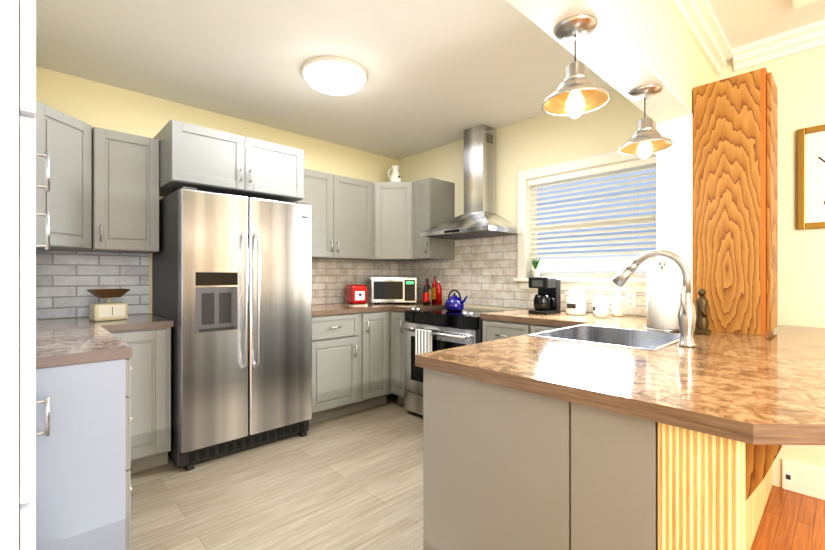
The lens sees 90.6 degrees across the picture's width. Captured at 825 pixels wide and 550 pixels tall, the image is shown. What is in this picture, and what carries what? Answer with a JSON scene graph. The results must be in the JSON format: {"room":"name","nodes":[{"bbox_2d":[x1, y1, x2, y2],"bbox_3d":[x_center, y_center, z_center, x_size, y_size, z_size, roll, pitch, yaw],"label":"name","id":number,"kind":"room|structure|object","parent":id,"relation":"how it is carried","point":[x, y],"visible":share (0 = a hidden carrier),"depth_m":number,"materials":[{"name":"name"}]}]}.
{"room":"kitchen","nodes":[
{"label":"kitchen","id":0,"kind":"room"},
{"bbox_2d":[36,66,397,319],"bbox_3d":[-1.410,-0.066,3.432,3.560,2.440,0.120,0,0,-43],"label":"wall","id":1,"kind":"structure","parent":0,"point":[99,105],"depth_m":2.94,"materials":[{"name":"beige paint"}]},
{"bbox_2d":[36,101,91,251],"bbox_3d":[-2.144,-0.524,2.237,0.608,0.735,0.608,0,0,-43],"label":"upper cabinet","id":2,"kind":"object","parent":1,"relation":"attached to","point":[64,139],"visible":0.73,"depth_m":2.23,"materials":[{"name":"grey paint"}]},
{"bbox_2d":[36,250,148,318],"bbox_3d":[-2.224,0.055,2.579,0.954,0.423,0.005,0,0,-43],"label":"backsplash","id":3,"kind":"structure","parent":1,"relation":"attached to","point":[65,280],"depth_m":2.66,"materials":[{"name":"tile"}]},
{"bbox_2d":[87,127,158,253],"bbox_3d":[-1.875,-0.524,2.653,0.343,0.735,0.372,0,0,-43],"label":"upper cabinet","id":4,"kind":"object","parent":1,"relation":"attached to","point":[125,192],"visible":1,"depth_m":2.53,"materials":[{"name":"grey paint"}]},
{"bbox_2d":[154,120,303,202],"bbox_3d":[-1.333,-0.761,2.972,0.880,0.370,0.652,0,0,-43],"label":"upper cabinet","id":5,"kind":"object","parent":1,"relation":"attached to","point":[200,158],"visible":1,"depth_m":2.70,"materials":[{"name":"grey paint"}]},
{"bbox_2d":[292,168,371,259],"bbox_3d":[-0.793,-0.524,3.673,0.864,0.735,0.372,0,0,-43],"label":"upper cabinet","id":6,"kind":"object","parent":1,"relation":"attached to","point":[341,217],"visible":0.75,"depth_m":3.61,"materials":[{"name":"grey paint"}]},
{"bbox_2d":[312,259,397,304],"bbox_3d":[-0.700,0.055,4.017,1.472,0.423,0.005,0,0,-43],"label":"backsplash","id":7,"kind":"structure","parent":1,"relation":"attached to","point":[331,279],"depth_m":4.01,"materials":[{"name":"tile"}]},
{"bbox_2d":[359,182,429,261],"bbox_3d":[-0.174,-0.524,4.095,0.608,0.735,0.608,0,0,-43],"label":"upper cabinet","id":8,"kind":"object","parent":1,"relation":"attached to","point":[392,221],"visible":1,"depth_m":3.85,"materials":[{"name":"grey paint"}]},
{"bbox_2d":[388,165,400,181],"bbox_3d":[-0.173,-1.002,4.146,0.170,0.220,0.170,0,0,-43],"label":"pitcher","id":9,"kind":"object","parent":8,"relation":"on","point":[395,176],"visible":0.56,"depth_m":4.11,"materials":[{"name":"white ceramic"}]},
{"bbox_2d":[36,0,824,159],"bbox_3d":[0.861,-1.336,1.025,3.560,0.100,6.740,0,0,-43],"label":"ceiling","id":10,"kind":"structure","parent":0,"point":[440,73],"depth_m":2.38,"materials":[{"name":"white paint"}]},
{"bbox_2d":[301,56,366,95],"bbox_3d":[-0.494,-1.223,2.592,0.410,0.124,0.410,0,0,-43],"label":"ceiling light","id":11,"kind":"object","parent":10,"relation":"attached to","point":[334,75],"visible":1,"depth_m":2.48,"materials":[{"name":"white glass"}]},
{"bbox_2d":[793,0,819,8],"bbox_3d":[2.758,-1.271,0.835,0.100,0.030,2.900,0,0,-43],"label":"crown molding","id":12,"kind":"structure","parent":10,"relation":"attached to","point":[802,2],"depth_m":1.88,"materials":[{"name":"white"}]},
{"bbox_2d":[128,394,824,549],"bbox_3d":[0.861,1.179,1.025,3.520,0.050,6.700,0,0,-43],"label":"floor","id":13,"kind":"structure","parent":0,"point":[352,481],"depth_m":2.11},
{"bbox_2d":[0,0,49,549],"bbox_3d":[-1.056,0.089,0.919,0.380,2.130,0.878,0,0,-43],"label":"pantry","id":14,"kind":"object","parent":13,"relation":"on","point":[18,246],"visible":1,"depth_m":0.69,"materials":[{"name":"white wood"}]},
{"bbox_2d":[36,358,132,549],"bbox_3d":[-1.463,0.731,1.518,0.614,0.844,0.544,0,0,-43],"label":"base cabinet","id":15,"kind":"object","parent":13,"relation":"on","point":[84,489],"visible":0.75,"depth_m":1.43,"materials":[{"name":"grey paint"}]},
{"bbox_2d":[36,314,173,368],"bbox_3d":[-1.682,0.288,2.010,0.964,0.038,1.568,0,0,-43],"label":"countertop","id":16,"kind":"structure","parent":15,"relation":"on","point":[67,341],"depth_m":1.75,"materials":[{"name":"polished brown marble"}]},
{"bbox_2d":[87,289,128,320],"bbox_3d":[-1.848,0.175,2.483,0.133,0.186,0.187,0,0,37],"label":"kitchen scale","id":17,"kind":"object","parent":16,"relation":"on","point":[108,311],"visible":1,"depth_m":2.44,"materials":[{"name":"beige plastic"}]},
{"bbox_2d":[110,327,170,473],"bbox_3d":[-1.778,0.731,2.537,0.359,0.845,0.674,0,0,-43],"label":"base cabinet","id":18,"kind":"object","parent":13,"relation":"on","point":[150,394],"visible":0.52,"depth_m":2.37,"materials":[{"name":"grey paint"}]},
{"bbox_2d":[153,186,311,470],"bbox_3d":[-1.261,0.312,2.902,0.860,1.683,0.796,0,0,-43],"label":"fridge","id":19,"kind":"object","parent":13,"relation":"on","point":[232,287],"visible":0.92,"depth_m":2.59,"materials":[{"name":"grey metal"}]},
{"bbox_2d":[309,310,391,423],"bbox_3d":[-0.692,0.731,3.562,0.853,0.845,0.674,0,0,-43],"label":"base cabinet","id":20,"kind":"object","parent":13,"relation":"on","point":[351,362],"visible":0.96,"depth_m":3.33,"materials":[{"name":"grey paint"}]},
{"bbox_2d":[312,301,444,315],"bbox_3d":[-0.405,0.288,3.706,1.474,0.038,0.854,0,0,-43],"label":"countertop","id":21,"kind":"structure","parent":20,"relation":"on","point":[337,308],"depth_m":3.55,"materials":[{"name":"stone"}]},
{"bbox_2d":[345,284,367,305],"bbox_3d":[-0.520,0.174,3.767,0.150,0.188,0.285,0,0,-23],"label":"toaster","id":22,"kind":"object","parent":21,"relation":"on","point":[355,294],"visible":1,"depth_m":3.66,"materials":[{"name":"red plastic"}]},
{"bbox_2d":[371,278,416,303],"bbox_3d":[-0.176,0.143,4.033,0.440,0.250,0.314,0,0,2],"label":"microwave","id":23,"kind":"object","parent":21,"relation":"on","point":[393,290],"visible":1,"depth_m":3.88,"materials":[{"name":"silver metal"}]},
{"bbox_2d":[423,283,428,304],"bbox_3d":[0.123,0.168,3.745,0.058,0.200,0.058,0,0,-43],"label":"bottle","id":24,"kind":"object","parent":21,"relation":"on","point":[425,295],"visible":1,"depth_m":3.72,"materials":[{"name":"black"}]},
{"bbox_2d":[424,279,430,303],"bbox_3d":[0.137,0.148,3.861,0.068,0.240,0.068,0,0,-43],"label":"bottle","id":25,"kind":"object","parent":21,"relation":"on","point":[428,285],"visible":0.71,"depth_m":3.84,"materials":[{"name":"black"}]},
{"bbox_2d":[432,277,437,303],"bbox_3d":[0.218,0.138,3.979,0.062,0.260,0.062,0,0,-43],"label":"bottle","id":26,"kind":"object","parent":21,"relation":"on","point":[434,285],"visible":0.77,"depth_m":3.95,"materials":[{"name":"glass"}]},
{"bbox_2d":[436,281,441,303],"bbox_3d":[0.251,0.158,3.872,0.060,0.220,0.060,0,0,-43],"label":"bottle","id":27,"kind":"object","parent":21,"relation":"on","point":[438,294],"visible":1,"depth_m":3.85,"materials":[{"name":"red glass"}]},
{"bbox_2d":[391,311,406,405],"bbox_3d":[0.100,0.731,3.757,0.674,0.845,0.236,0,0,-43],"label":"base cabinet","id":28,"kind":"object","parent":13,"relation":"on","point":[397,353],"visible":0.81,"depth_m":3.56,"materials":[{"name":"grey paint"}]},
{"bbox_2d":[403,307,509,414],"bbox_3d":[0.404,0.692,3.357,0.734,0.864,0.756,0,0,-43],"label":"range","id":29,"kind":"object","parent":13,"relation":"on","point":[431,330],"visible":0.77,"depth_m":3.22,"materials":[{"name":"grey metal"}]},
{"bbox_2d":[445,289,466,310],"bbox_3d":[0.369,0.202,3.382,0.160,0.177,0.216,0,0,-43],"label":"kettle","id":30,"kind":"object","parent":29,"relation":"on","point":[454,302],"visible":1,"depth_m":3.35,"materials":[{"name":"blue metal"}]},
{"bbox_2d":[482,319,563,341],"bbox_3d":[0.971,0.731,2.833,0.674,0.845,0.776,0,0,-43],"label":"base cabinet","id":31,"kind":"object","parent":13,"relation":"on","point":[492,330],"visible":0.19,"depth_m":2.75,"materials":[{"name":"grey paint"}]},
{"bbox_2d":[480,309,594,324],"bbox_3d":[0.972,0.288,2.854,0.641,0.038,0.748,0,0,-43],"label":"countertop","id":32,"kind":"structure","parent":31,"relation":"on","point":[522,315],"depth_m":2.72,"materials":[{"name":"stone"}]},
{"bbox_2d":[528,277,560,314],"bbox_3d":[0.952,0.137,2.910,0.198,0.262,0.169,0,0,-43],"label":"coffee maker","id":33,"kind":"object","parent":32,"relation":"on","point":[547,299],"visible":0.98,"depth_m":2.87,"materials":[{"name":"black plastic"}]},
{"bbox_2d":[565,288,585,314],"bbox_3d":[1.133,0.175,2.835,0.133,0.186,0.133,0,0,-43],"label":"canister","id":34,"kind":"object","parent":32,"relation":"on","point":[575,302],"visible":1,"depth_m":2.78,"materials":[{"name":"white ceramic"}]},
{"bbox_2d":[593,292,607,314],"bbox_3d":[1.272,0.190,2.760,0.092,0.156,0.092,0,0,-43],"label":"canister","id":35,"kind":"object","parent":32,"relation":"on","point":[599,298],"visible":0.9,"depth_m":2.73,"materials":[{"name":"white ceramic"}]},
{"bbox_2d":[595,303,612,317],"bbox_3d":[1.230,0.223,2.615,0.076,0.090,0.106,0,0,-43],"label":"mug","id":36,"kind":"object","parent":32,"relation":"on","point":[601,310],"visible":1,"depth_m":2.60,"materials":[{"name":"white ceramic"}]},
{"bbox_2d":[612,291,623,316],"bbox_3d":[1.363,0.183,2.708,0.068,0.170,0.068,0,0,-43],"label":"canister","id":37,"kind":"object","parent":32,"relation":"on","point":[618,304],"visible":1,"depth_m":2.68,"materials":[{"name":"white ceramic"}]},
{"bbox_2d":[423,368,781,549],"bbox_3d":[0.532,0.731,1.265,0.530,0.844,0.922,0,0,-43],"label":"base cabinet","id":38,"kind":"object","parent":13,"relation":"on","point":[505,468],"visible":0.62,"depth_m":1.00,"materials":[{"name":"grey paint"}]},
{"bbox_2d":[415,314,623,366],"bbox_3d":[0.756,0.288,2.073,2.026,0.038,0.030,0,0,-43],"label":"countertop","id":39,"kind":"structure","parent":38,"relation":"on","point":[564,324],"depth_m":2.43,"materials":[{"name":"stone"}]},
{"bbox_2d":[420,333,619,399],"bbox_3d":[0.455,0.288,1.418,0.690,0.038,0.450,0,0,-43],"label":"countertop","id":40,"kind":"structure","parent":38,"relation":"on","point":[520,362],"depth_m":1.32,"materials":[{"name":"stone"}]},
{"bbox_2d":[584,315,647,330],"bbox_3d":[1.377,0.288,2.289,0.826,0.038,0.450,0,0,-43],"label":"countertop","id":41,"kind":"structure","parent":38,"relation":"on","point":[628,321],"depth_m":2.35,"materials":[{"name":"stone"}]},
{"bbox_2d":[644,260,679,331],"bbox_3d":[1.229,0.095,2.011,0.150,0.346,0.150,0,0,-43],"label":"paper towel","id":42,"kind":"object","parent":41,"relation":"on","point":[661,300],"visible":1,"depth_m":1.96,"materials":[{"name":"white paper"}]},
{"bbox_2d":[544,325,824,444],"bbox_3d":[1.271,0.288,1.527,2.026,0.038,0.568,0,0,-43],"label":"countertop","id":43,"kind":"structure","parent":38,"relation":"on","point":[768,389],"depth_m":1.01,"materials":[{"name":"stone"}]},
{"bbox_2d":[526,325,693,350],"bbox_3d":[0.892,0.366,1.837,0.560,0.200,0.520,0,0,-43],"label":"sink","id":44,"kind":"object","parent":43,"relation":"in","point":[639,339],"visible":0.35,"depth_m":2.02,"materials":[{"name":"silver metal"}]},
{"bbox_2d":[612,250,695,346],"bbox_3d":[0.949,0.082,1.632,0.104,0.372,0.303,0,0,-43],"label":"faucet","id":45,"kind":"object","parent":43,"relation":"on","point":[686,316],"visible":1,"depth_m":1.55,"materials":[{"name":"silver metal"}]},
{"bbox_2d":[694,289,710,334],"bbox_3d":[1.335,0.164,1.884,0.071,0.209,0.060,0,0,-43],"label":"statue","id":46,"kind":"object","parent":43,"relation":"on","point":[702,320],"visible":0.92,"depth_m":1.87,"materials":[{"name":"brown metal"}]},
{"bbox_2d":[693,67,777,335],"bbox_3d":[1.599,-0.334,2.020,0.280,1.204,0.292,0,0,-43],"label":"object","id":47,"kind":"object","parent":43,"relation":"on","point":[735,197],"visible":0.96,"depth_m":1.91,"materials":[{"name":"brown wood"}]},
{"bbox_2d":[398,46,824,486],"bbox_3d":[2.112,-0.066,2.205,0.120,2.440,6.500,0,0,-43],"label":"wall","id":48,"kind":"structure","parent":0,"point":[546,139],"depth_m":2.24,"materials":[{"name":"beige paint"}]},
{"bbox_2d":[414,178,454,259],"bbox_3d":[0.196,-0.524,3.874,0.372,0.735,0.214,0,0,-43],"label":"upper cabinet","id":49,"kind":"object","parent":48,"relation":"attached to","point":[434,201],"visible":1,"depth_m":3.79,"materials":[{"name":"grey paint"}]},
{"bbox_2d":[398,257,517,307],"bbox_3d":[0.363,0.055,3.968,0.005,0.423,1.522,0,0,-43],"label":"backsplash","id":50,"kind":"structure","parent":48,"relation":"attached to","point":[487,281],"depth_m":3.76,"materials":[{"name":"tile"}]},
{"bbox_2d":[420,124,521,239],"bbox_3d":[0.490,-0.814,3.490,0.471,0.941,0.740,0,0,-43],"label":"range hood","id":51,"kind":"object","parent":48,"relation":"attached to","point":[479,218],"visible":0.96,"depth_m":3.49,"materials":[{"name":"silver metal"}]},
{"bbox_2d":[455,235,516,258],"bbox_3d":[0.647,-0.282,3.667,0.005,0.249,0.693,0,0,-43],"label":"backsplash","id":52,"kind":"structure","parent":48,"relation":"attached to","point":[492,247],"depth_m":3.64,"materials":[{"name":"tile"}]},
{"bbox_2d":[518,289,645,315],"bbox_3d":[1.271,0.189,3.006,0.005,0.156,1.124,0,0,-43],"label":"backsplash","id":53,"kind":"structure","parent":48,"relation":"attached to","point":[526,298],"depth_m":2.97,"materials":[{"name":"tile"}]},
{"bbox_2d":[625,292,635,308],"bbox_3d":[1.482,0.169,2.772,0.007,0.114,0.070,0,0,-43],"label":"outlet","id":54,"kind":"object","parent":53,"relation":"attached to","point":[630,300],"visible":1,"depth_m":2.77,"materials":[{"name":"white plastic"}]},
{"bbox_2d":[513,151,655,291],"bbox_3d":[1.294,-0.379,3.028,0.170,0.975,1.160,0,0,-43],"label":"window","id":55,"kind":"structure","parent":48,"relation":"in","point":[635,282],"depth_m":3.12,"materials":[{"name":"white wood"}]},
{"bbox_2d":[530,258,540,276],"bbox_3d":[0.985,-0.063,3.258,0.110,0.163,0.105,0,0,-43],"label":"plant","id":56,"kind":"object","parent":55,"relation":"on","point":[535,272],"visible":0.96,"depth_m":3.25,"materials":[{"name":"white ceramic"}]},
{"bbox_2d":[528,156,655,262],"bbox_3d":[1.298,-0.446,3.031,0.054,0.676,0.950,0,0,-43],"label":"window blinds","id":57,"kind":"object","parent":55,"relation":"attached to","point":[622,167],"visible":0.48,"depth_m":2.98,"materials":[{"name":"white plastic"}]},
{"bbox_2d":[668,0,735,74],"bbox_3d":[0.597,-1.236,1.225,3.210,0.100,0.085,0,0,-43],"label":"crown molding","id":58,"kind":"structure","parent":48,"relation":"attached to","point":[699,21],"depth_m":2.05,"materials":[{"name":"white wood"}]},
{"bbox_2d":[716,19,824,76],"bbox_3d":[3.025,-1.236,1.087,0.085,0.100,3.620,0,0,-43],"label":"crown molding","id":59,"kind":"structure","parent":48,"relation":"attached to","point":[811,36],"depth_m":2.19,"materials":[{"name":"white wood"}]},
{"bbox_2d":[782,459,824,499],"bbox_3d":[3.150,1.074,1.005,0.016,0.160,3.330,0,0,-43],"label":"baseboard","id":60,"kind":"structure","parent":48,"relation":"attached to","point":[808,480],"depth_m":2.14,"materials":[{"name":"white"}]},
{"bbox_2d":[783,471,792,482],"bbox_3d":[2.018,1.081,2.192,0.002,0.055,0.040,0,0,-43],"label":"outlet","id":61,"kind":"object","parent":60,"relation":"attached to","point":[787,476],"visible":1,"depth_m":2.19,"materials":[{"name":"white plastic"}]},
{"bbox_2d":[797,124,824,229],"bbox_3d":[2.208,-0.511,1.999,0.021,0.530,0.470,0,0,-43],"label":"picture frame","id":62,"kind":"object","parent":48,"relation":"attached to","point":[810,177],"visible":1,"depth_m":2.13,"materials":[{"name":"white paper"}]},
{"bbox_2d":[656,112,692,327],"bbox_3d":[1.548,0.169,2.284,0.592,1.970,0.158,0,0,-43],"label":"wall","id":63,"kind":"structure","parent":0,"point":[674,197],"depth_m":2.07,"materials":[{"name":"beige paint"}]},
{"bbox_2d":[589,0,716,111],"bbox_3d":[0.556,-1.051,1.348,3.320,0.470,0.150,0,0,-43],"label":"header","id":64,"kind":"object","parent":63,"relation":"attached to","point":[655,34],"visible":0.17,"depth_m":1.72,"materials":[{"name":"beige paint"}]},
{"bbox_2d":[506,0,691,121],"bbox_3d":[0.344,-0.810,1.149,2.739,0.012,0.158,0,0,-43],"label":"soffit","id":65,"kind":"structure","parent":64,"relation":"attached to","point":[608,53],"depth_m":1.48,"materials":[{"name":"white paint"}]},
{"bbox_2d":[542,14,609,118],"bbox_3d":[0.526,-0.657,1.321,0.206,0.295,0.206,0,0,-43],"label":"pendant light","id":66,"kind":"object","parent":65,"relation":"hanging from","point":[577,93],"visible":1,"depth_m":1.30,"materials":[{"name":"silver metal"}]},
{"bbox_2d":[619,84,672,158],"bbox_3d":[1.014,-0.657,1.781,0.206,0.295,0.206,0,0,-43],"label":"pendant light","id":67,"kind":"object","parent":65,"relation":"hanging from","point":[646,140],"visible":1,"depth_m":1.76,"materials":[{"name":"silver metal"}]},
{"label":"outside","id":68,"kind":"structure","parent":0,"visible":0},
{"bbox_2d":[538,168,655,272],"bbox_3d":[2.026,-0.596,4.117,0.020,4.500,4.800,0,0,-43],"label":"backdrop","id":69,"kind":"structure","parent":68,"point":[644,266],"depth_m":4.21,"materials":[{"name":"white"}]}
]}

